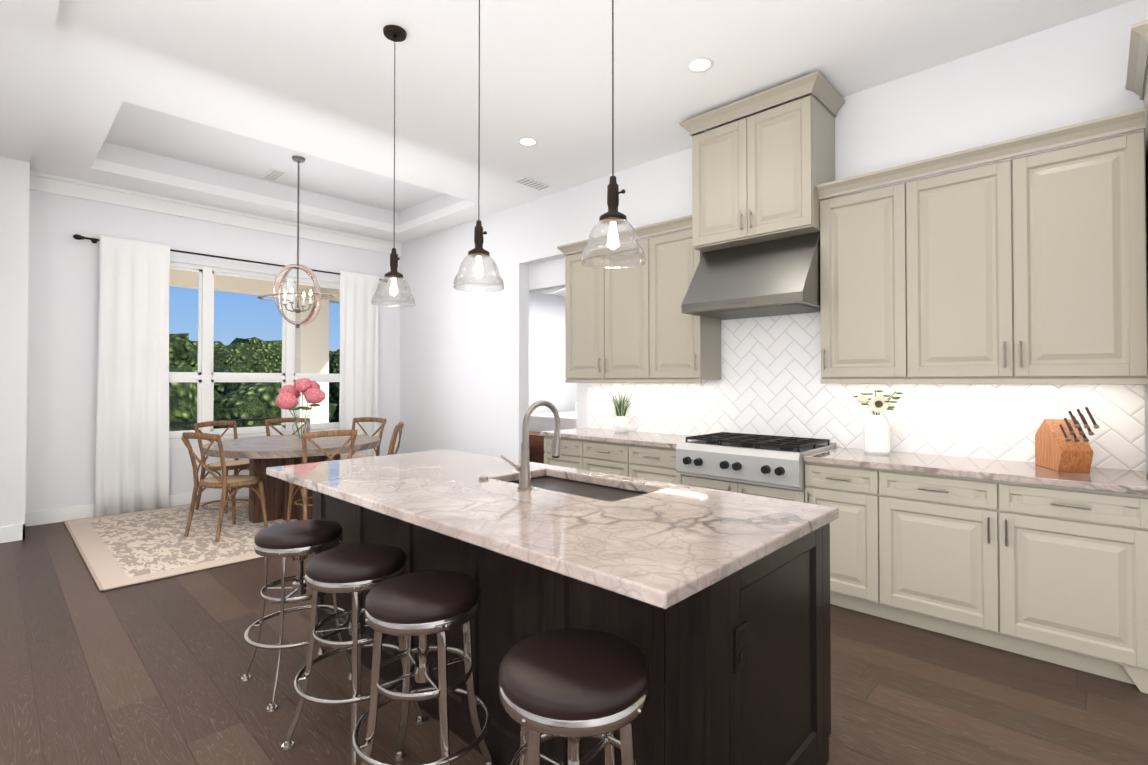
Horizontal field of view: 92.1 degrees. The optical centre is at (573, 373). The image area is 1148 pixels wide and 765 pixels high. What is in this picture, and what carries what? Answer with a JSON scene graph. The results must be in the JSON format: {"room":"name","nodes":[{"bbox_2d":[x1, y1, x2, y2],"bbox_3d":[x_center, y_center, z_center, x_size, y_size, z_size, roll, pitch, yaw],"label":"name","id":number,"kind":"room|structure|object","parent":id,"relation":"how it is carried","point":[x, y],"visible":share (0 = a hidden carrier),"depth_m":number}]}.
{"room":"kitchen","nodes":[
{"label":"kitchen","id":0,"kind":"room"},
{"bbox_2d":[0,157,29,526],"bbox_3d":[-6.696,-0.268,3.426,0.750,3.400,4.685,-1,-1,43],"label":"wall","id":1,"kind":"structure","parent":0,"point":[14,214],"depth_m":4.81},
{"bbox_2d":[0,522,26,542],"bbox_3d":[-6.418,1.361,3.142,0.016,0.135,4.685,-1,-1,43],"label":"baseboard","id":2,"kind":"structure","parent":1,"relation":"attached to","point":[17,532],"depth_m":4.78},
{"bbox_2d":[25,487,248,525],"bbox_3d":[-3.904,1.407,6.671,0.016,0.135,3.931,-1,-1,43],"label":"baseboard","id":3,"kind":"structure","parent":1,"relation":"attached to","point":[56,515],"depth_m":5.56},
{"bbox_2d":[25,190,399,511],"bbox_3d":[-3.958,-0.225,6.756,0.150,3.400,3.915,-1,-1,43],"label":"wall","id":4,"kind":"structure","parent":0,"point":[63,299],"depth_m":5.60},
{"bbox_2d":[30,171,401,255],"bbox_3d":[-3.886,-1.841,6.708,0.050,0.170,3.915,-1,-1,43],"label":"crown molding","id":5,"kind":"structure","parent":4,"relation":"attached to","point":[54,184],"depth_m":6.27},
{"bbox_2d":[73,234,387,516],"bbox_3d":[-3.830,0.032,6.689,0.119,2.855,3.350,-1,-1,43],"label":"curtains","id":6,"kind":"object","parent":4,"relation":"hanging from","point":[132,448],"visible":0.9,"depth_m":5.88},
{"bbox_2d":[169,261,339,447],"bbox_3d":[-3.941,-0.210,6.735,0.153,2.070,2.800,-1,-1,43],"label":"window unit","id":7,"kind":"structure","parent":4,"relation":"in","point":[205,377],"depth_m":6.53},
{"bbox_2d":[529,258,576,413],"bbox_3d":[0.683,-0.073,8.822,4.290,3.150,5.170,-1,-1,43],"label":"wall","id":8,"kind":"structure","parent":0,"point":[547,378],"depth_m":10.45},
{"bbox_2d":[549,287,564,294],"bbox_3d":[0.022,-1.298,8.099,1.333,0.520,1.274,-1,-1,43],"label":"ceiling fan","id":9,"kind":"object","parent":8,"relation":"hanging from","point":[559,292],"depth_m":8.48},
{"bbox_2d":[0,0,1133,243],"bbox_3d":[-2.028,-2.131,1.728,9.900,0.440,8.900,-1,-1,43],"label":"ceiling","id":10,"kind":"structure","parent":0,"point":[226,104],"depth_m":3.72},
{"bbox_2d":[261,169,287,180],"bbox_3d":[-3.331,-2.207,6.143,0.360,0.010,0.160,-1,-1,43],"label":"air vent","id":11,"kind":"object","parent":10,"relation":"in","point":[273,174],"depth_m":6.12},
{"bbox_2d":[257,156,335,327],"bbox_3d":[-2.830,-1.342,5.671,0.728,1.750,0.724,-1,-1,43],"label":"chandelier","id":12,"kind":"object","parent":10,"relation":"hanging from","point":[314,311],"visible":1,"depth_m":5.66},
{"bbox_2d":[372,25,414,306],"bbox_3d":[-1.032,-1.183,3.175,0.239,1.573,0.239,-1,-1,43],"label":"pendant light","id":13,"kind":"object","parent":10,"relation":"hanging from","point":[395,33],"visible":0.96,"depth_m":3.16},
{"bbox_2d":[453,0,503,291],"bbox_3d":[-0.451,-1.190,2.625,0.239,1.573,0.239,-1,-1,43],"label":"pendant light","id":14,"kind":"object","parent":10,"relation":"hanging from","point":[478,252],"visible":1,"depth_m":2.60},
{"bbox_2d":[517,137,537,145],"bbox_3d":[-0.389,-1.951,4.650,0.174,0.003,0.174,-1,-1,34],"label":"recessed light","id":15,"kind":"object","parent":10,"relation":"in","point":[525,141],"depth_m":4.64},
{"bbox_2d":[513,177,550,190],"bbox_3d":[-0.424,-1.934,5.632,0.180,0.010,0.360,-1,-1,43],"label":"air vent","id":16,"kind":"object","parent":10,"relation":"in","point":[525,181],"depth_m":5.61},
{"bbox_2d":[581,0,644,268],"bbox_3d":[0.145,-1.198,2.062,0.239,1.573,0.239,-1,-1,43],"label":"pendant light","id":17,"kind":"object","parent":10,"relation":"hanging from","point":[612,217],"visible":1,"depth_m":2.04},
{"bbox_2d":[686,57,713,72],"bbox_3d":[0.802,-1.965,3.522,0.174,0.003,0.174,-1,-1,34],"label":"recessed light","id":18,"kind":"object","parent":10,"relation":"in","point":[700,64],"depth_m":3.52},
{"bbox_2d":[0,522,1147,764],"bbox_3d":[-2.031,1.460,1.787,9.750,0.100,8.750,-1,-1,43],"label":"floor","id":19,"kind":"structure","parent":0,"point":[138,674],"depth_m":2.48},
{"bbox_2d":[64,496,311,591],"bbox_3d":[-3.024,1.453,5.619,2.620,0.013,3.010,-1,-1,43],"label":"rug","id":20,"kind":"object","parent":19,"relation":"on","point":[122,550],"visible":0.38,"depth_m":4.71},
{"bbox_2d":[193,421,248,513],"bbox_3d":[-3.753,0.987,6.025,0.643,0.930,0.626,-1,-1,43],"label":"dining chair","id":21,"kind":"object","parent":20,"relation":"on","point":[236,464],"visible":0.42,"depth_m":5.90},
{"bbox_2d":[181,432,267,541],"bbox_3d":[-3.151,0.974,5.000,0.612,0.930,0.631,-1,-1,43],"label":"dining chair","id":22,"kind":"object","parent":20,"relation":"on","point":[224,482],"visible":1,"depth_m":4.88},
{"bbox_2d":[265,418,310,435],"bbox_3d":[-3.317,0.992,6.448,0.602,0.930,0.586,-1,-1,43],"label":"dining chair","id":23,"kind":"object","parent":20,"relation":"on","point":[269,422],"visible":0.08,"depth_m":6.62},
{"bbox_2d":[202,435,379,522],"bbox_3d":[-2.853,1.073,5.689,1.620,0.752,1.620,-1,-1,43],"label":"dining table","id":24,"kind":"object","parent":20,"relation":"on","point":[261,454],"visible":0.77,"depth_m":5.43},
{"bbox_2d":[275,378,324,440],"bbox_3d":[-2.846,0.368,5.722,0.510,0.649,0.453,-1,-1,43],"label":"flower vase","id":25,"kind":"object","parent":24,"relation":"on","point":[313,393],"visible":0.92,"depth_m":5.64},
{"bbox_2d":[286,430,357,521],"bbox_3d":[-2.355,0.976,5.171,0.546,0.930,0.529,-1,-1,43],"label":"dining chair","id":26,"kind":"object","parent":20,"relation":"on","point":[330,433],"visible":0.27,"depth_m":4.99},
{"bbox_2d":[340,417,385,459],"bbox_3d":[-2.563,0.993,6.511,0.630,0.930,0.646,-1,-1,43],"label":"dining chair","id":27,"kind":"object","parent":20,"relation":"on","point":[373,419],"visible":0.35,"depth_m":6.69},
{"bbox_2d":[387,422,403,454],"bbox_3d":[-2.107,0.985,5.869,0.660,0.930,0.664,-1,-1,43],"label":"dining chair","id":28,"kind":"object","parent":20,"relation":"on","point":[399,426],"visible":0.21,"depth_m":5.80},
{"bbox_2d":[241,520,351,711],"bbox_3d":[-1.285,1.068,2.587,0.447,0.705,0.447,-1,-1,43],"label":"bar stool","id":29,"kind":"object","parent":19,"relation":"on","point":[299,541],"visible":0.92,"depth_m":2.50},
{"bbox_2d":[281,544,425,764],"bbox_3d":[-0.857,1.063,2.182,0.473,0.705,0.473,-1,-1,43],"label":"bar stool","id":30,"kind":"object","parent":19,"relation":"on","point":[356,571],"visible":0.81,"depth_m":2.09},
{"bbox_2d":[352,571,494,764],"bbox_3d":[-0.501,1.059,1.845,0.522,0.705,0.522,-1,-1,43],"label":"bar stool","id":31,"kind":"object","parent":19,"relation":"on","point":[423,605],"visible":1,"depth_m":1.75},
{"bbox_2d":[544,436,583,469],"bbox_3d":[0.104,1.012,5.153,0.493,0.885,0.606,-1,-1,43],"label":"base cabinet","id":32,"kind":"object","parent":19,"relation":"on","point":[571,451],"depth_m":4.90},
{"bbox_2d":[499,629,649,764],"bbox_3d":[0.001,1.053,1.371,0.526,0.705,0.526,-1,-1,43],"label":"bar stool","id":33,"kind":"object","parent":19,"relation":"on","point":[573,686],"visible":1,"depth_m":1.28},
{"bbox_2d":[312,492,837,764],"bbox_3d":[-0.275,0.982,2.575,2.544,0.878,0.860,-1,-1,43],"label":"kitchen island","id":34,"kind":"object","parent":19,"relation":"on","point":[712,606],"depth_m":1.76},
{"bbox_2d":[266,449,838,611],"bbox_3d":[-0.344,0.520,2.516,2.575,0.040,1.130,-1,-1,43],"label":"island countertop","id":35,"kind":"structure","parent":34,"relation":"on","point":[663,546],"depth_m":1.91},
{"bbox_2d":[498,400,560,491],"bbox_3d":[-0.185,0.309,2.490,0.160,0.382,0.247,-1,-1,43],"label":"faucet","id":36,"kind":"object","parent":35,"relation":"on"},
{"bbox_2d":[534,472,645,499],"bbox_3d":[-0.004,0.651,2.543,0.798,0.246,0.408,-1,-1,43],"label":"sink","id":37,"kind":"object","parent":35,"relation":"in","point":[563,483],"depth_m":2.64},
{"bbox_2d":[584,440,627,475],"bbox_3d":[0.463,1.007,4.813,0.494,0.885,0.606,-1,-1,43],"label":"base cabinet","id":38,"kind":"object","parent":19,"relation":"on","point":[604,458],"depth_m":4.59},
{"bbox_2d":[628,444,687,484],"bbox_3d":[0.845,1.003,4.452,0.557,0.885,0.606,-1,-1,43],"label":"base cabinet","id":39,"kind":"object","parent":19,"relation":"on","point":[657,464],"depth_m":4.25},
{"bbox_2d":[540,428,691,447],"bbox_3d":[0.445,0.547,4.819,1.495,0.035,0.637,-1,-1,43],"label":"countertop","id":40,"kind":"structure","parent":39,"relation":"on","point":[606,436],"depth_m":4.66},
{"bbox_2d":[609,390,634,432],"bbox_3d":[0.434,0.334,5.019,0.293,0.398,0.266,-1,-1,43],"label":"potted plant","id":41,"kind":"object","parent":40,"relation":"on","point":[621,422],"visible":1,"depth_m":4.97},
{"bbox_2d":[688,475,815,503],"bbox_3d":[1.350,1.089,3.972,0.964,0.700,0.606,-1,-1,43],"label":"base cabinet","id":42,"kind":"object","parent":19,"relation":"on","point":[808,495],"depth_m":3.69},
{"bbox_2d":[676,432,835,490],"bbox_3d":[1.283,0.599,3.954,0.890,0.270,0.736,-1,-1,43],"label":"rangetop","id":43,"kind":"object","parent":42,"relation":"on","point":[770,460],"visible":1,"depth_m":3.73},
{"bbox_2d":[805,451,891,619],"bbox_3d":[1.807,0.991,3.542,0.548,0.885,0.606,-1,-1,43],"label":"base cabinet","id":44,"kind":"object","parent":19,"relation":"on","point":[861,536],"depth_m":3.26},
{"bbox_2d":[892,472,1147,693],"bbox_3d":[2.335,0.984,3.041,1.164,0.885,0.606,-1,-1,43],"label":"base cabinet","id":45,"kind":"object","parent":19,"relation":"on","point":[1031,559],"depth_m":2.73},
{"bbox_2d":[804,448,1147,495],"bbox_3d":[2.197,0.526,3.161,1.510,0.035,0.637,-1,-1,43],"label":"countertop","id":46,"kind":"structure","parent":45,"relation":"on","point":[1130,482],"depth_m":2.93},
{"bbox_2d":[853,390,902,454],"bbox_3d":[1.969,0.308,3.574,0.311,0.411,0.175,-1,-1,43],"label":"ribbed vase","id":47,"kind":"object","parent":46,"relation":"on","point":[876,433],"visible":1,"depth_m":3.52},
{"bbox_2d":[1035,407,1099,472],"bbox_3d":[2.581,0.336,2.892,0.132,0.337,0.381,0,-1,18],"label":"knife block","id":48,"kind":"object","parent":46,"relation":"on","point":[1062,445],"visible":1,"depth_m":2.85},
{"bbox_2d":[1141,47,1147,303],"bbox_3d":[3.165,-0.013,2.255,1.120,2.860,0.626,-1,-1,43],"label":"tall cabinet","id":49,"kind":"object","parent":19,"relation":"on","point":[1144,78],"depth_m":2.75},
{"bbox_2d":[400,0,1147,477],"bbox_3d":[0.922,-0.249,4.929,9.750,3.400,0.160,-1,-1,43],"label":"wall","id":50,"kind":"structure","parent":0,"point":[464,370],"depth_m":4.13},
{"bbox_2d":[564,235,656,382],"bbox_3d":[0.405,-0.546,5.085,1.050,1.200,0.321,-1,-1,43],"label":"upper cabinet","id":51,"kind":"object","parent":50,"relation":"attached to","point":[611,314],"depth_m":4.94},
{"bbox_2d":[610,407,615,418],"bbox_3d":[0.373,0.376,5.324,0.070,0.114,0.007,-1,-1,43],"label":"electrical outlet","id":52,"kind":"object","parent":50,"relation":"attached to","point":[612,410],"depth_m":5.32},
{"bbox_2d":[657,227,720,382],"bbox_3d":[0.896,-0.552,4.620,0.558,1.200,0.321,-1,-1,43],"label":"upper cabinet","id":53,"kind":"object","parent":50,"relation":"attached to","point":[688,346],"depth_m":4.46},
{"bbox_2d":[681,232,820,319],"bbox_3d":[1.326,-0.698,4.017,0.890,0.515,0.609,-1,-1,43],"label":"range hood","id":54,"kind":"object","parent":50,"relation":"attached to","point":[777,277],"visible":0.9,"depth_m":3.84},
{"bbox_2d":[679,71,844,251],"bbox_3d":[1.358,-1.444,4.060,1.030,0.967,0.518,-1,-1,43],"label":"upper cabinet","id":55,"kind":"object","parent":50,"relation":"attached to","point":[758,178],"visible":1,"depth_m":3.86},
{"bbox_2d":[818,175,920,382],"bbox_3d":[1.959,-0.565,3.614,0.570,1.200,0.321,-1,-1,43],"label":"upper cabinet","id":56,"kind":"object","parent":50,"relation":"attached to","point":[870,240],"depth_m":3.48},
{"bbox_2d":[892,419,903,436],"bbox_3d":[2.138,0.355,3.653,0.070,0.114,0.007,-1,-1,43],"label":"electrical outlet","id":57,"kind":"object","parent":50,"relation":"attached to","point":[897,427],"depth_m":3.65},
{"bbox_2d":[921,123,1147,382],"bbox_3d":[2.465,-0.572,3.136,1.078,1.200,0.321,-1,-1,43],"label":"upper cabinet","id":58,"kind":"object","parent":50,"relation":"attached to","point":[1030,269],"depth_m":2.92},
{"bbox_3d":[0.642,1.551,8.757,4.050,0.100,5.050,-1,-1,43],"label":"floor","id":59,"kind":"structure","parent":0,"visible":0},
{"bbox_2d":[529,431,544,447],"bbox_3d":[-0.545,1.232,8.852,1.400,0.540,0.410,-1,-1,43],"label":"bench","id":60,"kind":"object","parent":59,"relation":"on","point":[536,439],"visible":0.04,"depth_m":8.62},
{"bbox_2d":[529,402,576,463],"bbox_3d":[0.407,0.791,9.864,1.800,1.450,2.220,-1,-1,43],"label":"bed","id":61,"kind":"object","parent":59,"relation":"on","point":[539,422],"visible":0.02,"depth_m":9.30},
{"bbox_3d":[-61.861,5.324,64.182,156.700,0.200,280.000,-1,-1,43],"label":"ground","id":62,"kind":"structure","parent":0,"visible":0},
{"bbox_2d":[169,333,339,430],"bbox_3d":[-31.402,3.475,30.188,66.035,14.287,98.868,-1,-1,43],"label":"trees","id":63,"kind":"object","parent":62,"relation":"on","point":[242,400],"depth_m":16.09},
{"label":"outside","id":64,"kind":"structure","parent":0,"visible":0},
{"bbox_2d":[169,269,339,430],"bbox_3d":[-5.662,-0.016,7.412,3.230,3.600,7.700,-1,-1,43],"label":"patio","id":65,"kind":"structure","parent":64,"point":[312,347],"depth_m":9.95}
]}

